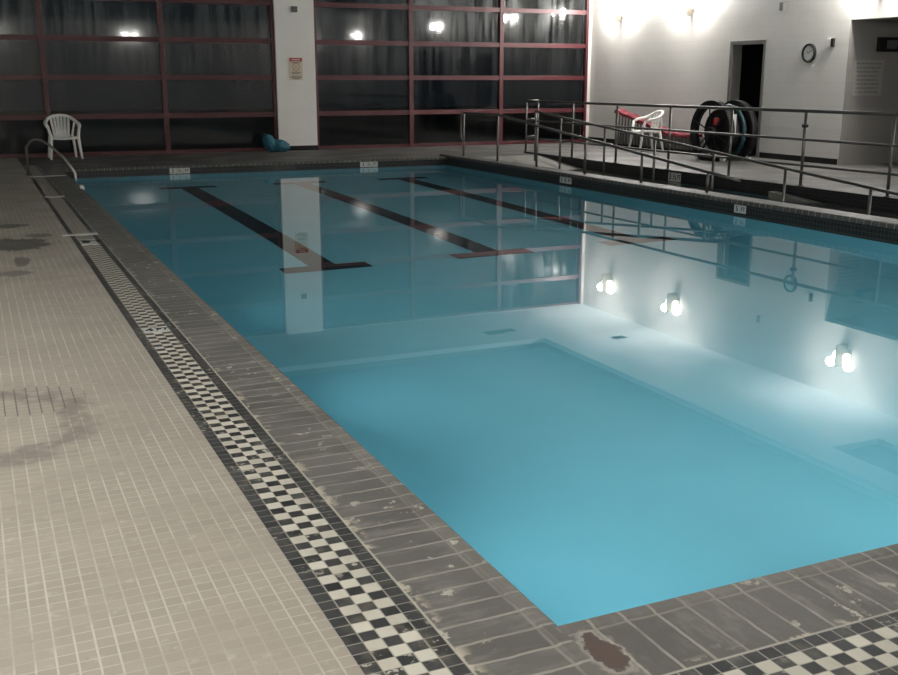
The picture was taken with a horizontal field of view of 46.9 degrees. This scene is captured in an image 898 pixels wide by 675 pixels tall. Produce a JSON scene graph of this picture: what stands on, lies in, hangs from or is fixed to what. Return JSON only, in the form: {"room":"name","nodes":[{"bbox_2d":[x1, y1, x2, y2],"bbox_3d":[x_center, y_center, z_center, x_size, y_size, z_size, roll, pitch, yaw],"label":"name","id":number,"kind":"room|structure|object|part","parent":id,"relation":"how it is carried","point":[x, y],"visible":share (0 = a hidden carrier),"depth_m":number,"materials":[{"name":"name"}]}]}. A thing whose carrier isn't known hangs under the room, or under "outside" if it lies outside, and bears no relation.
{"room":"indoor swimming pool","nodes":[
{"label":"indoor swimming pool","id":0,"kind":"room"},
{"bbox_2d":[23,165,474,674],"bbox_3d":[-3.636,-0.943,10.248,0.254,0.200,18.266,-6,15,-24],"label":"tile strip","id":1,"kind":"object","parent":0,"point":[384,632],"depth_m":3.62,"materials":[{"name":"tile"}]},
{"bbox_2d":[61,232,97,235],"bbox_3d":[-3.591,-1.004,10.065,0.330,0.006,0.100,-6,15,-24],"label":"bar","id":2,"kind":"object","parent":1,"relation":"on","point":[94,232],"visible":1,"depth_m":10.03,"materials":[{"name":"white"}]},
{"bbox_2d":[79,239,99,244],"bbox_3d":[-3.316,-0.888,9.600,0.228,0.006,0.350,-6,15,-24],"label":"depth marker","id":3,"kind":"object","parent":1,"relation":"on","point":[83,241],"visible":1,"depth_m":9.59,"materials":[{"name":"white tile"}]},
{"bbox_2d":[142,326,169,333],"bbox_3d":[-1.756,-0.047,6.205,0.147,0.006,0.130,-6,15,-24],"label":"depth marker","id":4,"kind":"object","parent":1,"relation":"on","point":[163,328],"visible":1,"depth_m":6.20,"materials":[{"name":"white tile"}]},
{"bbox_2d":[65,158,446,177],"bbox_3d":[-3.221,-2.295,19.330,7.450,1.854,0.200,-6,15,-24],"label":"wall","id":5,"kind":"structure","parent":0,"point":[107,173],"depth_m":18.79,"materials":[{"name":"black tile"}]},
{"bbox_2d":[169,168,189,173],"bbox_3d":[-4.768,-2.951,18.328,0.354,0.095,0.006,-6,15,-24],"label":"depth marker","id":6,"kind":"object","parent":5,"relation":"attached to","point":[172,170],"visible":1,"depth_m":18.32,"materials":[{"name":"white tile"}]},
{"bbox_2d":[60,156,445,171],"bbox_3d":[-3.370,-3.216,19.089,7.130,0.048,0.340,-6,15,-24],"label":"pool coping","id":7,"kind":"object","parent":5,"relation":"on","point":[134,167],"visible":0.9,"depth_m":18.84},
{"bbox_2d":[274,164,295,169],"bbox_3d":[-3.029,-3.141,19.094,0.420,0.090,0.010,-6,15,-24],"label":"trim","id":8,"kind":"structure","parent":5,"relation":"attached to","point":[276,167],"depth_m":19.09,"materials":[{"name":"black tile"}]},
{"bbox_2d":[360,162,377,166],"bbox_3d":[-1.526,-3.304,19.755,0.354,0.095,0.006,-6,15,-24],"label":"depth marker","id":9,"kind":"object","parent":5,"relation":"attached to","point":[362,164],"visible":1,"depth_m":19.75,"materials":[{"name":"white tile"}]},
{"bbox_2d":[273,0,317,145],"bbox_3d":[-3.298,-5.878,21.970,0.850,3.740,0.320,-6,15,-24],"label":"column","id":10,"kind":"structure","parent":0,"point":[293,31],"depth_m":21.89,"materials":[{"name":"white paint"}]},
{"bbox_2d":[291,6,296,11],"bbox_3d":[-3.221,-6.837,21.558,0.120,0.120,0.050,-6,15,-24],"label":"wall sensor","id":11,"kind":"object","parent":10,"relation":"attached to","point":[293,8],"visible":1,"depth_m":21.54,"materials":[{"name":"grey plastic"}]},
{"bbox_2d":[289,57,302,79],"bbox_3d":[-3.230,-5.674,21.854,0.290,0.460,0.028,-6,15,-24],"label":"safety sign","id":12,"kind":"object","parent":10,"relation":"attached to","point":[295,64],"visible":1,"depth_m":21.86,"materials":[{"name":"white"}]},
{"bbox_2d":[288,145,317,150],"bbox_3d":[-3.229,-4.074,22.259,0.870,0.100,0.015,-6,15,-24],"label":"baseboard","id":13,"kind":"structure","parent":10,"relation":"attached to","point":[306,147],"depth_m":22.30,"materials":[{"name":"black rubber"}]},
{"bbox_2d":[0,142,897,674],"bbox_3d":[1.807,-1.172,11.318,19.800,0.330,25.030,-6,15,-24],"label":"floor","id":14,"kind":"structure","parent":0,"point":[128,546],"depth_m":3.72,"materials":[{"name":"beige tile"}]},
{"bbox_2d":[25,138,77,183],"bbox_3d":[-6.258,-2.741,16.174,1.021,0.720,0.132,6,15,24],"label":"grab rail","id":15,"kind":"object","parent":14,"relation":"on","point":[33,139],"visible":0.95,"depth_m":16.07,"materials":[{"name":"metal"}]},
{"bbox_2d":[43,114,83,159],"bbox_3d":[-7.415,-3.860,19.870,0.672,0.844,0.619,-7,16,-27],"label":"plastic chair","id":16,"kind":"object","parent":14,"relation":"on","point":[58,134],"visible":1,"depth_m":19.96,"materials":[{"name":"white plastic"}]},
{"bbox_3d":[-7.716,-3.676,19.984,0.141,0.431,0.059,7,16,26],"label":"leg","id":17,"kind":"part","parent":16,"relation":"part of","materials":[{"name":"white plastic"}]},
{"bbox_3d":[-7.532,-3.673,19.572,0.097,0.622,0.142,-7,16,-27],"label":"leg","id":18,"kind":"part","parent":16,"relation":"part of","materials":[{"name":"white plastic"}]},
{"bbox_3d":[-7.511,-4.075,20.000,0.381,0.413,0.132,-7,16,-27],"label":"backrest","id":19,"kind":"part","parent":16,"relation":"part of","materials":[{"name":"white plastic"}]},
{"bbox_3d":[-7.389,-3.824,19.830,0.477,0.063,0.463,-7,16,-27],"label":"seat","id":20,"kind":"part","parent":16,"relation":"part of","materials":[{"name":"white plastic"}]},
{"bbox_3d":[-7.305,-3.729,20.200,0.059,0.431,0.141,1,14,6],"label":"leg","id":21,"kind":"part","parent":16,"relation":"part of","materials":[{"name":"white plastic"}]},
{"bbox_3d":[-7.071,-3.733,19.814,0.097,0.622,0.142,-7,16,-27],"label":"leg","id":22,"kind":"part","parent":16,"relation":"part of","materials":[{"name":"white plastic"}]},
{"bbox_2d":[262,134,289,151],"bbox_3d":[-3.634,-4.083,21.734,0.589,0.394,0.296,-6,15,-24],"label":"bundle","id":23,"kind":"object","parent":14,"relation":"on","point":[272,145],"visible":1,"depth_m":21.64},
{"bbox_2d":[628,110,663,151],"bbox_3d":[4.153,-4.325,21.624,0.619,0.844,0.672,-4,14,-14],"label":"plastic chair","id":24,"kind":"object","parent":14,"relation":"on","point":[658,119],"visible":0.91,"depth_m":21.60,"materials":[{"name":"white plastic"}]},
{"bbox_3d":[3.857,-4.266,21.839,0.142,0.622,0.097,-4,14,-14],"label":"leg","id":25,"kind":"part","parent":24,"relation":"part of","materials":[{"name":"white plastic"}]},
{"bbox_3d":[3.987,-4.144,21.346,0.142,0.622,0.097,-4,14,-14],"label":"leg","id":26,"kind":"part","parent":24,"relation":"part of","materials":[{"name":"white plastic"}]},
{"bbox_3d":[4.100,-4.298,21.617,0.463,0.063,0.477,-4,14,-14],"label":"seat","id":27,"kind":"part","parent":24,"relation":"part of","materials":[{"name":"white plastic"}]},
{"bbox_3d":[4.290,-4.192,21.942,0.059,0.431,0.141,12,18,40],"label":"leg","id":28,"kind":"part","parent":24,"relation":"part of","materials":[{"name":"white plastic"}]},
{"bbox_3d":[4.349,-4.510,21.630,0.132,0.413,0.381,-4,14,-14],"label":"backrest","id":29,"kind":"part","parent":24,"relation":"part of","materials":[{"name":"white plastic"}]},
{"bbox_3d":[4.406,-4.083,21.503,0.141,0.431,0.059,5,15,19],"label":"leg","id":30,"kind":"part","parent":24,"relation":"part of","materials":[{"name":"white plastic"}]},
{"bbox_2d":[613,109,709,152],"bbox_3d":[4.507,-4.444,22.132,0.400,0.818,3.010,-6,15,-24],"label":"slatted bench","id":31,"kind":"object","parent":14,"relation":"on","point":[680,137],"visible":0.59,"depth_m":22.30,"materials":[{"name":"red plastic"}]},
{"bbox_3d":[4.511,-4.071,22.226,0.390,0.050,3.010,-6,15,-24],"label":"rail","id":32,"kind":"part","parent":31,"relation":"part of","materials":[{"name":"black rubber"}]},
{"bbox_2d":[690,100,757,161],"bbox_3d":[5.060,-3.789,19.029,0.750,1.120,1.120,-6,15,-24],"label":"reel","id":33,"kind":"object","parent":14,"relation":"on","point":[719,120],"visible":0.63,"depth_m":18.82,"materials":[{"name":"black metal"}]},
{"bbox_2d":[669,611,897,674],"bbox_3d":[5.975,0.387,4.880,12.681,0.200,0.254,-6,15,-24],"label":"checkered tile border","id":34,"kind":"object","parent":14,"relation":"on","point":[869,646],"depth_m":2.69,"materials":[{"name":"tile"}]},
{"bbox_2d":[481,155,582,169],"bbox_3d":[3.835,-1.276,14.916,1.620,1.800,13.360,-6,15,-24],"label":"floor","id":35,"kind":"structure","parent":0,"point":[543,161],"depth_m":20.07,"materials":[{"name":"grey tile"}]},
{"bbox_2d":[534,110,897,214],"bbox_3d":[4.195,-2.095,14.717,0.042,1.921,12.273,-6,15,-24],"label":"handrail","id":36,"kind":"object","parent":35,"relation":"on","point":[871,188],"visible":0.74,"depth_m":15.31,"materials":[{"name":"metal"}]},
{"bbox_3d":[1.669,-3.888,20.010,0.040,0.946,0.042,-6,15,-24],"label":"post","id":37,"kind":"part","parent":36,"relation":"part of","materials":[{"name":"metal"}]},
{"bbox_3d":[2.062,-3.603,19.189,0.040,0.947,0.042,-6,15,-24],"label":"post","id":38,"kind":"part","parent":36,"relation":"part of","materials":[{"name":"metal"}]},
{"bbox_3d":[2.681,-3.153,17.893,0.040,0.947,0.042,-6,15,-24],"label":"post","id":39,"kind":"part","parent":36,"relation":"part of","materials":[{"name":"metal"}]},
{"bbox_3d":[3.288,-2.713,16.624,0.040,0.948,0.042,-6,15,-24],"label":"post","id":40,"kind":"part","parent":36,"relation":"part of","materials":[{"name":"metal"}]},
{"bbox_3d":[3.900,-2.269,15.345,0.040,0.948,0.042,-6,15,-24],"label":"post","id":41,"kind":"part","parent":36,"relation":"part of","materials":[{"name":"metal"}]},
{"bbox_3d":[4.528,-1.813,14.032,0.040,0.949,0.042,-6,15,-24],"label":"post","id":42,"kind":"part","parent":36,"relation":"part of","materials":[{"name":"metal"}]},
{"bbox_3d":[5.147,-1.363,12.736,0.040,0.949,0.042,-6,15,-24],"label":"post","id":43,"kind":"part","parent":36,"relation":"part of","materials":[{"name":"metal"}]},
{"bbox_2d":[768,191,820,202],"bbox_3d":[5.937,-0.695,12.105,0.140,1.425,6.400,-6,15,-24],"label":"curb","id":44,"kind":"object","parent":35,"relation":"on","point":[776,194],"visible":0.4,"depth_m":14.41,"materials":[{"name":"grey concrete"}]},
{"bbox_2d":[580,0,592,141],"bbox_3d":[-4.533,-6.218,21.348,17.700,4.700,0.250,-6,15,-24],"label":"wall","id":45,"kind":"structure","parent":0,"point":[591,1],"depth_m":24.85,"materials":[{"name":"white paint"}]},
{"bbox_2d":[0,0,277,157],"bbox_3d":[-8.024,-5.342,19.849,9.565,3.720,0.120,-6,15,-24],"label":"window","id":46,"kind":"structure","parent":45,"relation":"in","point":[40,37],"depth_m":20.80,"materials":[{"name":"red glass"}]},
{"bbox_3d":[-3.700,-5.814,21.752,0.070,3.720,0.120,-6,15,-24],"label":"frame","id":47,"kind":"part","parent":46,"relation":"part of","materials":[{"name":"red metal"}]},
{"bbox_2d":[313,0,589,149],"bbox_3d":[0.204,-6.240,23.471,6.805,3.720,0.120,-6,15,-24],"label":"window","id":48,"kind":"structure","parent":45,"relation":"in","point":[409,7],"depth_m":23.38,"materials":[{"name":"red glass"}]},
{"bbox_3d":[-2.862,-5.905,22.121,0.070,3.720,0.120,-6,15,-24],"label":"frame","id":49,"kind":"part","parent":48,"relation":"part of","materials":[{"name":"red metal"}]},
{"bbox_3d":[3.271,-6.574,24.822,0.070,3.720,0.120,-6,15,-24],"label":"frame","id":50,"kind":"part","parent":48,"relation":"part of","materials":[{"name":"red metal"}]},
{"bbox_2d":[447,158,897,242],"bbox_3d":[3.531,-0.825,13.337,0.310,1.884,16.618,-6,15,-24],"label":"pool edge","id":51,"kind":"structure","parent":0,"point":[875,232],"depth_m":13.27,"materials":[{"name":"black tile"}]},
{"bbox_2d":[560,176,571,183],"bbox_3d":[1.842,-2.485,16.366,0.006,0.095,0.354,-6,15,-24],"label":"depth marker","id":52,"kind":"object","parent":51,"relation":"attached to","point":[566,180],"visible":1,"depth_m":16.36,"materials":[{"name":"white tile"}]},
{"bbox_2d":[439,154,897,229],"bbox_3d":[3.461,-1.803,13.254,0.350,0.053,16.918,-6,15,-24],"label":"pool coping","id":53,"kind":"object","parent":51,"relation":"on","point":[891,223],"visible":1,"depth_m":13.29,"materials":[{"name":"tile"}]},
{"bbox_2d":[460,111,740,192],"bbox_3d":[1.929,-3.073,16.505,0.042,0.864,8.236,-6,15,-24],"label":"handrail","id":54,"kind":"object","parent":53,"relation":"on","point":[585,139],"visible":1,"depth_m":16.12,"materials":[{"name":"metal"}]},
{"bbox_3d":[0.283,-3.928,20.031,0.040,0.827,0.042,-6,15,-24],"label":"post","id":55,"kind":"part","parent":54,"relation":"part of","materials":[{"name":"metal"}]},
{"bbox_3d":[0.882,-3.610,18.750,0.040,0.827,0.042,-6,15,-24],"label":"post","id":56,"kind":"part","parent":54,"relation":"part of","materials":[{"name":"metal"}]},
{"bbox_3d":[1.481,-3.227,17.484,0.040,0.693,0.042,-6,15,-24],"label":"post","id":57,"kind":"part","parent":54,"relation":"part of","materials":[{"name":"metal"}]},
{"bbox_3d":[2.121,-2.818,16.131,0.040,0.549,0.042,-6,15,-24],"label":"post","id":58,"kind":"part","parent":54,"relation":"part of","materials":[{"name":"metal"}]},
{"bbox_3d":[2.753,-2.414,14.796,0.040,0.408,0.042,-6,15,-24],"label":"post","id":59,"kind":"part","parent":54,"relation":"part of","materials":[{"name":"metal"}]},
{"bbox_3d":[3.369,-2.021,13.495,0.040,0.270,0.042,-6,15,-24],"label":"post","id":60,"kind":"part","parent":54,"relation":"part of","materials":[{"name":"metal"}]},
{"bbox_2d":[734,204,745,213],"bbox_3d":[3.565,-1.571,12.680,0.006,0.095,0.214,-6,15,-24],"label":"depth marker","id":61,"kind":"object","parent":51,"relation":"attached to","point":[737,208],"visible":1,"depth_m":12.68,"materials":[{"name":"white tile"}]},
{"bbox_2d":[525,151,897,212],"bbox_3d":[5.127,-1.066,14.215,0.150,1.930,16.918,-6,15,-24],"label":"wall","id":62,"kind":"structure","parent":0,"point":[823,195],"depth_m":15.29,"materials":[{"name":"black tile"}]},
{"bbox_2d":[668,172,680,181],"bbox_3d":[3.685,-2.620,16.911,0.006,0.140,0.335,-6,15,-24],"label":"depth marker","id":63,"kind":"object","parent":62,"relation":"attached to","point":[676,177],"visible":1,"depth_m":16.91,"materials":[{"name":"white tile"}]},
{"bbox_2d":[525,100,897,196],"bbox_3d":[4.519,-2.823,15.124,0.090,1.043,14.250,-6,15,-24],"label":"deck railing","id":64,"kind":"object","parent":62,"relation":"on","point":[805,125],"visible":0.92,"depth_m":15.57,"materials":[{"name":"metal"}]},
{"bbox_3d":[1.594,-4.358,21.386,0.040,1.010,0.042,-6,15,-24],"label":"post","id":65,"kind":"part","parent":64,"relation":"part of","materials":[{"name":"metal"}]},
{"bbox_2d":[527,99,538,150],"bbox_3d":[1.746,-4.395,21.448,0.294,1.052,0.090,-6,15,-24],"label":"rail","id":66,"kind":"object","parent":64,"relation":"attached to","point":[527,99],"visible":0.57,"depth_m":21.41,"materials":[{"name":"metal"}]},
{"bbox_3d":[1.840,-4.404,21.489,0.040,1.050,0.042,-6,15,-24],"label":"post","id":67,"kind":"part","parent":66,"relation":"part of","materials":[{"name":"metal"}]},
{"bbox_3d":[2.358,-3.952,19.751,0.040,1.010,0.042,-6,15,-24],"label":"post","id":68,"kind":"part","parent":64,"relation":"part of","materials":[{"name":"metal"}]},
{"bbox_3d":[2.982,-3.622,18.416,0.040,1.010,0.042,-6,15,-24],"label":"post","id":69,"kind":"part","parent":64,"relation":"part of","materials":[{"name":"metal"}]},
{"bbox_3d":[3.627,-3.280,17.037,0.040,1.010,0.042,-6,15,-24],"label":"post","id":70,"kind":"part","parent":64,"relation":"part of","materials":[{"name":"metal"}]},
{"bbox_3d":[4.519,-2.593,15.181,0.036,0.034,14.160,-6,15,-24],"label":"rail","id":71,"kind":"part","parent":64,"relation":"part of","materials":[{"name":"metal"}]},
{"bbox_3d":[4.519,-3.307,15.004,0.048,0.046,14.160,-6,15,-24],"label":"rail","id":72,"kind":"part","parent":64,"relation":"part of","materials":[{"name":"metal"}]},
{"bbox_3d":[4.519,-2.933,15.096,0.036,0.034,14.160,-6,15,-24],"label":"rail","id":73,"kind":"part","parent":64,"relation":"part of","materials":[{"name":"metal"}]},
{"bbox_3d":[4.263,-2.942,15.676,0.040,1.010,0.042,-6,15,-24],"label":"post","id":74,"kind":"part","parent":64,"relation":"part of","materials":[{"name":"metal"}]},
{"bbox_3d":[4.899,-2.605,14.314,0.040,1.010,0.042,-6,15,-24],"label":"post","id":75,"kind":"part","parent":64,"relation":"part of","materials":[{"name":"metal"}]},
{"bbox_3d":[5.535,-2.268,12.953,0.040,1.010,0.042,-6,15,-24],"label":"post","id":76,"kind":"part","parent":64,"relation":"part of","materials":[{"name":"metal"}]},
{"bbox_2d":[588,0,897,164],"bbox_3d":[8.595,-4.351,13.816,0.200,4.700,25.230,-6,15,-24],"label":"wall","id":77,"kind":"structure","parent":0,"point":[656,54],"depth_m":20.49,"materials":[{"name":"white paint"}]},
{"bbox_2d":[611,3,623,22],"bbox_3d":[3.791,-7.351,23.424,0.250,0.420,0.370,-6,15,-24],"label":"wall sconce","id":78,"kind":"object","parent":77,"relation":"attached to","point":[617,10],"visible":1,"depth_m":23.38,"materials":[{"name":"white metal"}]},
{"bbox_3d":[3.854,-7.380,23.311,0.130,0.210,0.130,-6,15,-24],"label":"lamp glass","id":79,"kind":"part","parent":78,"relation":"part of","materials":[{"name":"white glass"}]},
{"bbox_2d":[681,0,695,15],"bbox_3d":[4.865,-6.781,21.126,0.250,0.420,0.370,-6,15,-24],"label":"wall sconce","id":80,"kind":"object","parent":77,"relation":"attached to","point":[688,6],"visible":1,"depth_m":21.09,"materials":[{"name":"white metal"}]},
{"bbox_3d":[4.928,-6.810,21.013,0.130,0.210,0.130,-6,15,-24],"label":"lamp glass","id":81,"kind":"part","parent":80,"relation":"part of","materials":[{"name":"white glass"}]},
{"bbox_2d":[588,137,836,164],"bbox_3d":[5.077,-3.951,21.638,0.015,0.100,8.150,-6,15,-24],"label":"baseboard","id":82,"kind":"structure","parent":77,"relation":"attached to","point":[761,154],"depth_m":19.04,"materials":[{"name":"black rubber"}]},
{"bbox_2d":[727,40,766,156],"bbox_3d":[5.813,-4.628,20.066,0.240,2.170,1.020,-6,15,-24],"label":"door frame","id":83,"kind":"structure","parent":77,"relation":"in","point":[735,58],"depth_m":20.24,"materials":[{"name":"grey metal"}]},
{"bbox_2d":[779,2,784,9],"bbox_3d":[6.063,-6.029,18.840,0.050,0.140,0.100,-6,15,-24],"label":"wall sensor","id":84,"kind":"object","parent":77,"relation":"attached to","point":[782,4],"visible":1,"depth_m":18.81,"materials":[{"name":"white plastic"}]},
{"bbox_2d":[800,113,807,134],"bbox_3d":[6.399,-3.874,18.643,0.015,0.450,0.130,-6,15,-24],"label":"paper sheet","id":85,"kind":"object","parent":77,"relation":"attached to","point":[802,120],"visible":0.36,"depth_m":18.67,"materials":[{"name":"white paper"}]},
{"bbox_2d":[801,43,816,62],"bbox_3d":[6.381,-5.045,18.362,0.050,0.330,0.330,-6,15,-24],"label":"wall clock","id":86,"kind":"object","parent":77,"relation":"attached to","point":[808,53],"visible":1,"depth_m":18.35,"materials":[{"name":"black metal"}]},
{"bbox_2d":[827,38,834,46],"bbox_3d":[6.591,-5.092,17.874,0.050,0.145,0.155,-6,15,-24],"label":"thermostat","id":87,"kind":"object","parent":77,"relation":"attached to","point":[830,42],"visible":1,"depth_m":17.83,"materials":[{"name":"white plastic"}]},
{"bbox_3d":[6.611,-5.081,17.830,0.050,0.145,0.055,-6,15,-24],"label":"dark panel","id":88,"kind":"part","parent":87,"relation":"part of","materials":[{"name":"black plastic"}]},
{"bbox_2d":[804,46,812,60],"bbox_3d":[6.393,-5.047,18.367,0.021,0.270,0.270,-6,15,-24],"label":"clock face","id":89,"kind":"object","parent":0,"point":[808,50],"depth_m":18.37,"materials":[{"name":"white plastic"}]},
{"bbox_2d":[838,18,897,164],"bbox_3d":[8.582,-4.029,16.984,2.647,2.550,3.200,-6,15,-24],"label":"alcove back","id":90,"kind":"structure","parent":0,"point":[863,36],"depth_m":18.01,"materials":[{"name":"grey paint"}]},
{"bbox_2d":[852,60,883,95],"bbox_3d":[7.237,-4.480,17.866,0.660,0.600,0.007,-6,15,-24],"label":"notice sheet","id":91,"kind":"object","parent":90,"relation":"attached to","point":[868,74],"visible":1,"depth_m":17.86,"materials":[{"name":"grey paper"}]},
{"bbox_2d":[876,37,897,51],"bbox_3d":[7.599,-5.053,17.851,0.520,0.240,0.083,-6,15,-24],"label":"wall monitor","id":92,"kind":"object","parent":90,"relation":"attached to","point":[884,44],"visible":1,"depth_m":17.78,"materials":[{"name":"black plastic"}]},
{"bbox_3d":[1.004,-0.047,12.348,9.160,0.850,16.678,-6,15,-24],"label":"floor","id":93,"kind":"structure","parent":0,"visible":0},
{"bbox_2d":[71,165,897,625],"bbox_3d":[0.125,-0.364,11.859,7.176,1.800,16.624,-6,15,-24],"label":"pool water","id":94,"kind":"object","parent":93,"relation":"on","point":[618,402],"visible":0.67,"depth_m":6.26,"materials":[{"name":"blue liquid"}]},
{"bbox_2d":[569,169,897,218],"bbox_3d":[4.467,-0.795,13.599,1.606,1.800,16.301,-6,15,-24],"label":"floor","id":95,"kind":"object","parent":93,"relation":"in","point":[664,182],"visible":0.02,"depth_m":15.03,"materials":[{"name":"grey tile"}]},
{"bbox_3d":[-3.231,-0.072,10.363,0.200,1.854,16.978,-6,15,-24],"label":"wall","id":96,"kind":"structure","parent":0,"visible":0},
{"bbox_2d":[40,168,609,674],"bbox_3d":[-3.269,-0.993,10.121,0.321,0.048,17.252,-6,15,-24],"label":"pool coping","id":97,"kind":"object","parent":96,"relation":"on","point":[493,627],"visible":0.92,"depth_m":3.65,"materials":[{"name":"tile"}]},
{"bbox_2d":[29,175,65,176],"bbox_3d":[-6.291,-2.532,16.230,0.540,0.006,0.100,-6,15,-24],"label":"bar","id":98,"kind":"object","parent":97,"relation":"on","point":[50,175],"visible":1,"depth_m":16.17,"materials":[{"name":"grey metal"}]},
{"bbox_3d":[4.468,1.309,4.791,9.080,1.854,0.200,-6,15,-24],"label":"wall","id":99,"kind":"structure","parent":0,"visible":0},
{"bbox_2d":[556,543,897,674],"bbox_3d":[3.768,0.474,4.203,7.502,0.048,0.334,-6,15,-24],"label":"pool coping","id":100,"kind":"object","parent":99,"relation":"on","point":[677,634],"visible":0.73,"depth_m":2.89,"materials":[{"name":"tile"}]},
{"label":"outside","id":101,"kind":"structure","parent":0,"visible":0},
{"bbox_2d":[0,105,580,153],"bbox_3d":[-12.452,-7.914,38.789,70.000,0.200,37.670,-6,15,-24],"label":"wall","id":102,"kind":"structure","parent":101,"point":[96,135],"depth_m":34.06,"materials":[{"name":"black paint"}]},
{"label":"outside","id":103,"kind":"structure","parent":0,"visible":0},
{"bbox_2d":[738,20,870,156],"bbox_3d":[6.815,-4.893,20.469,2.400,2.650,2.760,-6,15,-24],"label":"room beyond","id":104,"kind":"structure","parent":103,"point":[752,55],"depth_m":21.53,"materials":[{"name":"black"}]}
]}

